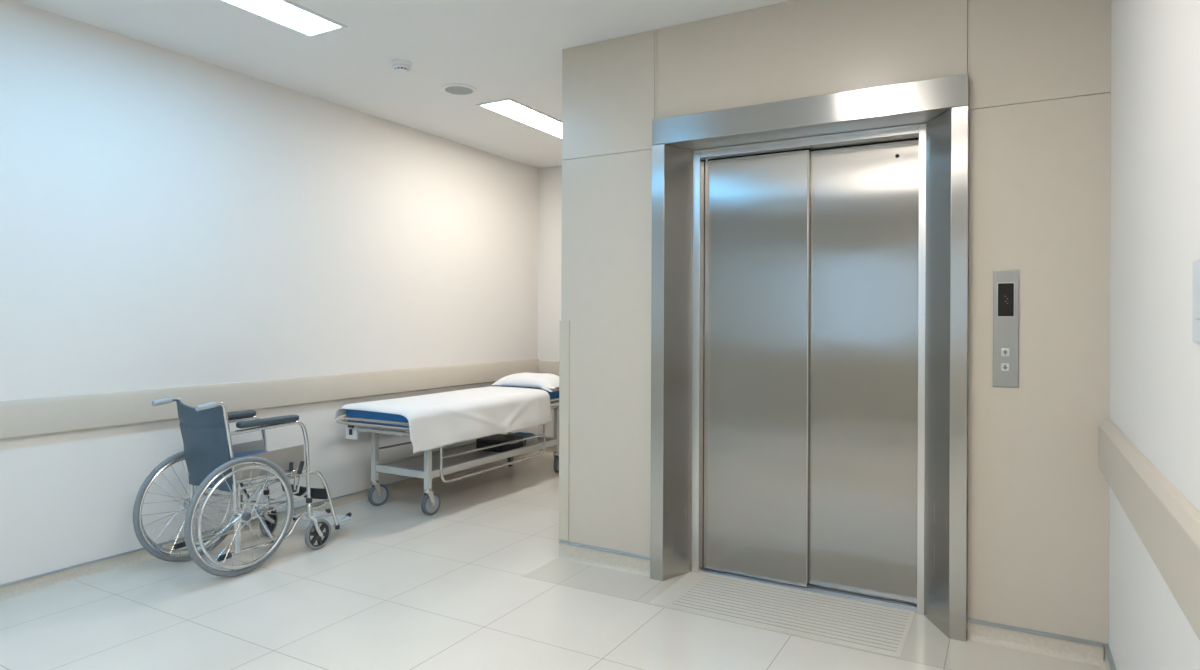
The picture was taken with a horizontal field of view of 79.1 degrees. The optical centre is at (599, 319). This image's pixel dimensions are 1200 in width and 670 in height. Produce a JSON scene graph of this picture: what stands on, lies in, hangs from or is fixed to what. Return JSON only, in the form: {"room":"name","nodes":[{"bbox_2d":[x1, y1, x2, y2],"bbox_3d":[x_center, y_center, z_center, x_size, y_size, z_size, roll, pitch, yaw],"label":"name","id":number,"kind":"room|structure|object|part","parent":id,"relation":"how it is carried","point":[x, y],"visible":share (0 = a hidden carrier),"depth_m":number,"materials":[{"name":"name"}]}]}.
{"room":"hospital interior","nodes":[
{"label":"hospital interior","id":0,"kind":"room"},
{"bbox_2d":[0,0,537,584],"bbox_3d":[-2.679,-0.096,3.480,0.120,2.730,8.440,0,0,30],"label":"wall","id":1,"kind":"structure","parent":0,"point":[169,219],"depth_m":4.08,"materials":[{"name":"white paint"}]},
{"bbox_2d":[0,477,414,586],"bbox_3d":[-2.630,1.209,3.440,0.015,0.008,8.184,0,0,30],"label":"trim","id":2,"kind":"structure","parent":1,"relation":"attached to","point":[208,531],"depth_m":3.76,"materials":[{"name":"metal"}]},
{"bbox_2d":[0,450,537,600],"bbox_3d":[-2.623,1.241,3.436,0.030,0.056,8.184,0,0,30],"label":"baseboard","id":3,"kind":"structure","parent":1,"relation":"attached to","point":[21,588],"depth_m":3.77,"materials":[{"name":"beige stone"}]},
{"bbox_2d":[0,359,538,439],"bbox_3d":[-2.615,0.460,3.448,0.028,0.175,8.189,0,0,30],"label":"rail","id":4,"kind":"object","parent":1,"relation":"attached to","point":[21,418],"visible":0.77,"depth_m":4.23,"materials":[{"name":"beige plastic"}]},
{"bbox_2d":[14,0,791,168],"bbox_3d":[-0.751,-1.503,2.387,4.542,0.100,8.440,0,0,30],"label":"ceiling","id":5,"kind":"structure","parent":0,"point":[502,49],"depth_m":3.84,"materials":[{"name":"paint"}]},
{"bbox_2d":[218,0,347,37],"bbox_3d":[-1.680,-1.454,3.144,0.274,0.007,1.242,0,0,30],"label":"recessed light","id":6,"kind":"object","parent":5,"relation":"in","point":[287,14],"visible":1,"depth_m":3.48,"materials":[{"name":"white plastic"}]},
{"bbox_2d":[392,60,411,73],"bbox_3d":[-1.125,-1.429,4.130,0.112,0.052,0.112,0,0,30],"label":"smoke detector","id":7,"kind":"object","parent":5,"relation":"attached to","point":[400,66],"visible":1,"depth_m":4.09,"materials":[{"name":"white plastic"}]},
{"bbox_2d":[441,84,476,95],"bbox_3d":[-0.892,-1.449,4.599,0.224,0.008,0.224,0,0,30],"label":"ceiling speaker","id":8,"kind":"object","parent":5,"relation":"attached to","point":[453,89],"visible":1,"depth_m":4.58,"materials":[{"name":"white plastic"}]},
{"bbox_2d":[445,86,472,94],"bbox_3d":[-0.892,-1.450,4.599,0.177,0.008,0.177,0,0,30],"label":"grille","id":9,"kind":"object","parent":8,"relation":"attached to","point":[453,90],"depth_m":4.60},
{"bbox_2d":[476,98,561,138],"bbox_3d":[-0.408,-1.448,5.389,0.284,0.007,1.246,0,0,30],"label":"recessed light","id":10,"kind":"object","parent":5,"relation":"in","point":[509,108],"visible":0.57,"depth_m":5.17,"materials":[{"name":"white plastic"}]},
{"bbox_2d":[537,166,561,446],"bbox_3d":[0.332,-0.084,6.553,2.075,2.730,0.120,0,0,30],"label":"wall","id":11,"kind":"structure","parent":0,"point":[550,178],"depth_m":6.95,"materials":[{"name":"white paint"}]},
{"bbox_2d":[538,447,553,453],"bbox_3d":[0.203,1.253,6.538,1.875,0.056,0.030,0,0,30],"label":"baseboard","id":12,"kind":"structure","parent":11,"relation":"attached to","point":[549,450],"depth_m":6.93,"materials":[{"name":"beige stone"}]},
{"bbox_2d":[539,360,559,375],"bbox_3d":[0.219,0.480,6.531,1.845,0.158,0.028,0,0,30],"label":"rail","id":13,"kind":"object","parent":11,"relation":"attached to","point":[552,367],"visible":0.2,"depth_m":6.91,"materials":[{"name":"beige plastic"}]},
{"bbox_2d":[0,452,1099,669],"bbox_3d":[-0.763,1.327,2.387,4.542,0.100,8.440,0,0,30],"label":"floor","id":14,"kind":"structure","parent":0,"point":[479,582],"depth_m":3.14,"materials":[{"name":"tile"}]},
{"bbox_2d":[133,397,351,576],"bbox_3d":[-1.855,0.837,3.956,0.542,0.871,1.087,0,0,30],"label":"wheelchair","id":15,"kind":"object","parent":14,"relation":"on","point":[210,456],"visible":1,"depth_m":3.73,"materials":[{"name":"grey metal"}]},
{"bbox_3d":[-2.000,0.642,3.678,0.378,0.442,0.092,0,0,30],"label":"backrest","id":16,"kind":"part","parent":15,"relation":"part of","materials":[{"name":"blue fabric"}]},
{"bbox_3d":[-2.065,0.790,3.960,0.052,0.776,0.577,0,0,30],"label":"frame","id":17,"kind":"part","parent":15,"relation":"part of","materials":[{"name":"silver metal"}]},
{"bbox_3d":[-1.874,0.771,3.900,0.334,0.064,0.405,0,0,30],"label":"seat","id":18,"kind":"part","parent":15,"relation":"part of","materials":[{"name":"blue fabric"}]},
{"bbox_3d":[-1.726,0.791,3.767,0.052,0.776,0.577,0,0,29],"label":"frame","id":19,"kind":"part","parent":15,"relation":"part of","materials":[{"name":"silver metal"}]},
{"bbox_3d":[-1.631,0.801,3.912,0.025,0.074,0.086,0,0,41],"label":"brake lever","id":20,"kind":"part","parent":15,"relation":"part of","materials":[{"name":"grey plastic"}]},
{"bbox_2d":[336,386,558,514],"bbox_3d":[-0.954,0.923,5.546,0.742,0.706,2.088,0,0,30],"label":"stretcher","id":21,"kind":"object","parent":14,"relation":"on","point":[430,464],"visible":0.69,"depth_m":4.94,"materials":[{"name":"grey paint"}]},
{"bbox_3d":[-1.534,0.904,4.955,0.038,0.410,0.038,0,0,30],"label":"leg","id":22,"kind":"part","parent":21,"relation":"part of","materials":[{"name":"grey paint"}]},
{"bbox_3d":[-1.246,0.887,5.542,0.062,0.383,1.214,0,0,30],"label":"rail","id":23,"kind":"part","parent":21,"relation":"part of","materials":[{"name":"silver metal"}]},
{"bbox_3d":[-1.116,0.905,4.718,0.038,0.410,0.038,0,0,30],"label":"leg","id":24,"kind":"part","parent":21,"relation":"part of","materials":[{"name":"grey paint"}]},
{"bbox_2d":[334,386,550,452],"bbox_3d":[-1.047,0.687,5.241,0.693,0.265,1.557,0,0,30],"label":"sheet","id":25,"kind":"object","parent":21,"relation":"on","point":[436,420],"visible":0.99,"depth_m":4.96,"materials":[{"name":"white fabric"}]},
{"bbox_3d":[-0.929,0.621,5.519,0.546,0.102,2.042,0,0,30],"label":"mattress","id":26,"kind":"part","parent":21,"relation":"part of","materials":[{"name":"blue plastic"}]},
{"bbox_3d":[-0.926,0.714,5.536,0.512,0.035,1.990,0,0,30],"label":"frame","id":27,"kind":"part","parent":21,"relation":"part of","materials":[{"name":"white fabric"}]},
{"bbox_2d":[385,439,546,470],"bbox_3d":[-0.947,1.010,5.501,0.452,0.008,1.502,0,0,30],"label":"shelf","id":28,"kind":"object","parent":21,"relation":"attached to","point":[414,462],"depth_m":5.32,"materials":[{"name":"silver metal"}]},
{"bbox_3d":[-0.947,1.014,5.501,0.508,0.047,1.558,0,0,30],"label":"frame","id":29,"kind":"part","parent":21,"relation":"part of","materials":[{"name":"grey paint"}]},
{"bbox_3d":[-0.758,0.889,5.264,0.064,0.383,1.214,0,0,30],"label":"rail","id":30,"kind":"part","parent":21,"relation":"part of","materials":[{"name":"silver metal"}]},
{"bbox_2d":[476,434,523,451],"bbox_3d":[-0.769,0.964,5.659,0.277,0.086,0.284,0,0,30],"label":"equipment case","id":31,"kind":"object","parent":21,"relation":"on","point":[495,439],"visible":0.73,"depth_m":5.58,"materials":[{"name":"black plastic"}]},
{"bbox_3d":[-0.777,0.936,5.663,0.259,0.030,0.284,0,0,30],"label":"lid","id":32,"kind":"part","parent":31,"relation":"part of","materials":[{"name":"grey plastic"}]},
{"bbox_2d":[491,373,558,391],"bbox_3d":[-0.543,0.518,6.092,0.635,0.136,0.385,0,0,30],"label":"pillow","id":33,"kind":"object","parent":21,"relation":"on","point":[546,381],"visible":0.86,"depth_m":5.96,"materials":[{"name":"white fabric"}]},
{"bbox_2d":[523,435,537,445],"bbox_3d":[-0.626,0.972,5.853,0.202,0.070,0.172,0,0,30],"label":"storage bin","id":34,"kind":"object","parent":21,"relation":"on","point":[533,440],"visible":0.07,"depth_m":5.80,"materials":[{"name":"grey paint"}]},
{"bbox_2d":[510,432,533,437],"bbox_3d":[-0.626,0.961,5.853,0.166,0.080,0.136,0,0,30],"label":"folded cloth","id":35,"kind":"object","parent":34,"relation":"in","point":[525,435],"visible":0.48,"depth_m":5.82,"materials":[{"name":"blue fabric"}]},
{"bbox_3d":[-0.360,0.908,6.047,0.038,0.410,0.038,0,0,30],"label":"leg","id":36,"kind":"part","parent":21,"relation":"part of","materials":[{"name":"grey paint"}]},
{"bbox_2d":[650,571,914,657],"bbox_3d":[0.803,1.284,3.234,1.053,0.003,0.502,0,0,30],"label":"threshold","id":37,"kind":"object","parent":14,"relation":"on","point":[880,629],"visible":1,"depth_m":3.19,"materials":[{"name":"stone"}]},
{"bbox_2d":[561,29,706,556],"bbox_3d":[0.655,-0.082,4.860,0.561,2.730,2.505,0,0,30],"label":"wall","id":38,"kind":"structure","parent":0,"point":[609,87],"depth_m":3.76,"materials":[{"name":"beige paint"}]},
{"bbox_2d":[559,321,569,541],"bbox_3d":[-0.178,0.598,3.919,0.061,1.178,0.061,0,0,30],"label":"guard","id":39,"kind":"object","parent":38,"relation":"attached to","point":[564,369],"visible":0.86,"depth_m":3.89,"materials":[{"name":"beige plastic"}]},
{"bbox_2d":[557,543,649,576],"bbox_3d":[0.022,1.241,3.758,0.561,0.078,0.030,0,0,30],"label":"baseboard","id":40,"kind":"structure","parent":38,"relation":"attached to","point":[629,564],"depth_m":3.76,"materials":[{"name":"beige stone"}]},
{"bbox_2d":[559,540,649,559],"bbox_3d":[0.026,1.196,3.765,0.561,0.012,0.015,0,0,30],"label":"trim","id":41,"kind":"structure","parent":38,"relation":"attached to","point":[560,541],"depth_m":3.76,"materials":[{"name":"metal"}]},
{"bbox_2d":[657,0,969,118],"bbox_3d":[0.965,-1.214,3.418,1.394,0.464,0.300,0,0,30],"label":"wall","id":42,"kind":"structure","parent":0,"point":[794,49],"depth_m":3.27,"materials":[{"name":"beige paint"}]},
{"bbox_2d":[650,74,968,641],"bbox_3d":[0.949,0.152,3.400,1.393,2.266,0.370,0,0,30],"label":"elevator","id":43,"kind":"object","parent":42,"relation":"attached to","point":[810,274],"visible":0.99,"depth_m":3.44,"materials":[{"name":"metal"}]},
{"bbox_3d":[0.765,0.234,3.607,0.531,2.085,0.028,0,0,30],"label":"door panel","id":44,"kind":"part","parent":43,"relation":"part of","materials":[{"name":"metal"}]},
{"bbox_3d":[0.989,1.283,3.496,1.039,0.004,0.140,0,0,30],"label":"sill","id":45,"kind":"part","parent":43,"relation":"part of","materials":[{"name":"silver metal"}]},
{"bbox_3d":[1.215,0.236,3.395,0.555,2.085,0.028,0,0,30],"label":"door panel","id":46,"kind":"part","parent":43,"relation":"part of","materials":[{"name":"metal"}]},
{"bbox_2d":[967,0,1110,657],"bbox_3d":[1.770,-0.078,2.956,0.471,2.730,0.300,0,0,30],"label":"wall","id":47,"kind":"structure","parent":0,"point":[1040,70],"depth_m":2.82,"materials":[{"name":"beige paint"}]},
{"bbox_2d":[993,270,1018,387],"bbox_3d":[1.604,0.038,2.873,0.090,0.461,0.010,0,0,30],"label":"panel","id":48,"kind":"object","parent":47,"relation":"attached to","point":[1005,283],"visible":1,"depth_m":2.87,"materials":[{"name":"silver metal"}]},
{"bbox_2d":[967,622,1103,665],"bbox_3d":[1.676,1.254,2.817,0.455,0.066,0.030,0,0,30],"label":"baseboard","id":49,"kind":"structure","parent":47,"relation":"attached to","point":[1069,650],"depth_m":2.81,"materials":[{"name":"beige stone"}]},
{"bbox_2d":[967,618,1103,646],"bbox_3d":[1.680,1.215,2.824,0.455,0.012,0.015,0,0,30],"label":"trim","id":50,"kind":"structure","parent":47,"relation":"attached to","point":[1003,626],"depth_m":2.81,"materials":[{"name":"metal"}]},
{"bbox_2d":[1109,0,1199,669],"bbox_3d":[0.614,-0.082,0.327,0.120,2.730,6.215,0,0,30],"label":"wall","id":51,"kind":"structure","parent":0,"point":[1155,170],"depth_m":1.87,"materials":[{"name":"white paint"}]},
{"bbox_2d":[1100,653,1109,669],"bbox_3d":[0.474,1.249,0.242,0.030,0.066,5.695,0,0,30],"label":"baseboard","id":52,"kind":"structure","parent":51,"relation":"attached to","point":[1105,666],"depth_m":2.67,"materials":[{"name":"beige stone"}]},
{"bbox_2d":[1104,643,1115,669],"bbox_3d":[0.481,1.210,0.238,0.015,0.012,5.695,0,0,30],"label":"trim","id":53,"kind":"structure","parent":51,"relation":"attached to","point":[1106,646],"depth_m":2.61,"materials":[{"name":"metal"}]},
{"bbox_2d":[1098,419,1199,640],"bbox_3d":[0.477,0.464,0.246,0.034,0.193,5.681,0,0,30],"label":"rail","id":54,"kind":"object","parent":51,"relation":"attached to","point":[1167,524],"visible":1,"depth_m":1.62,"materials":[{"name":"beige plastic"}]},
{"bbox_2d":[1192,259,1199,342],"bbox_3d":[1.128,-0.035,1.361,0.009,0.160,0.162,0,0,30],"label":"wall plate","id":55,"kind":"object","parent":51,"relation":"attached to","point":[1196,264],"visible":1,"depth_m":1.39,"materials":[{"name":"white plastic"}]}
]}

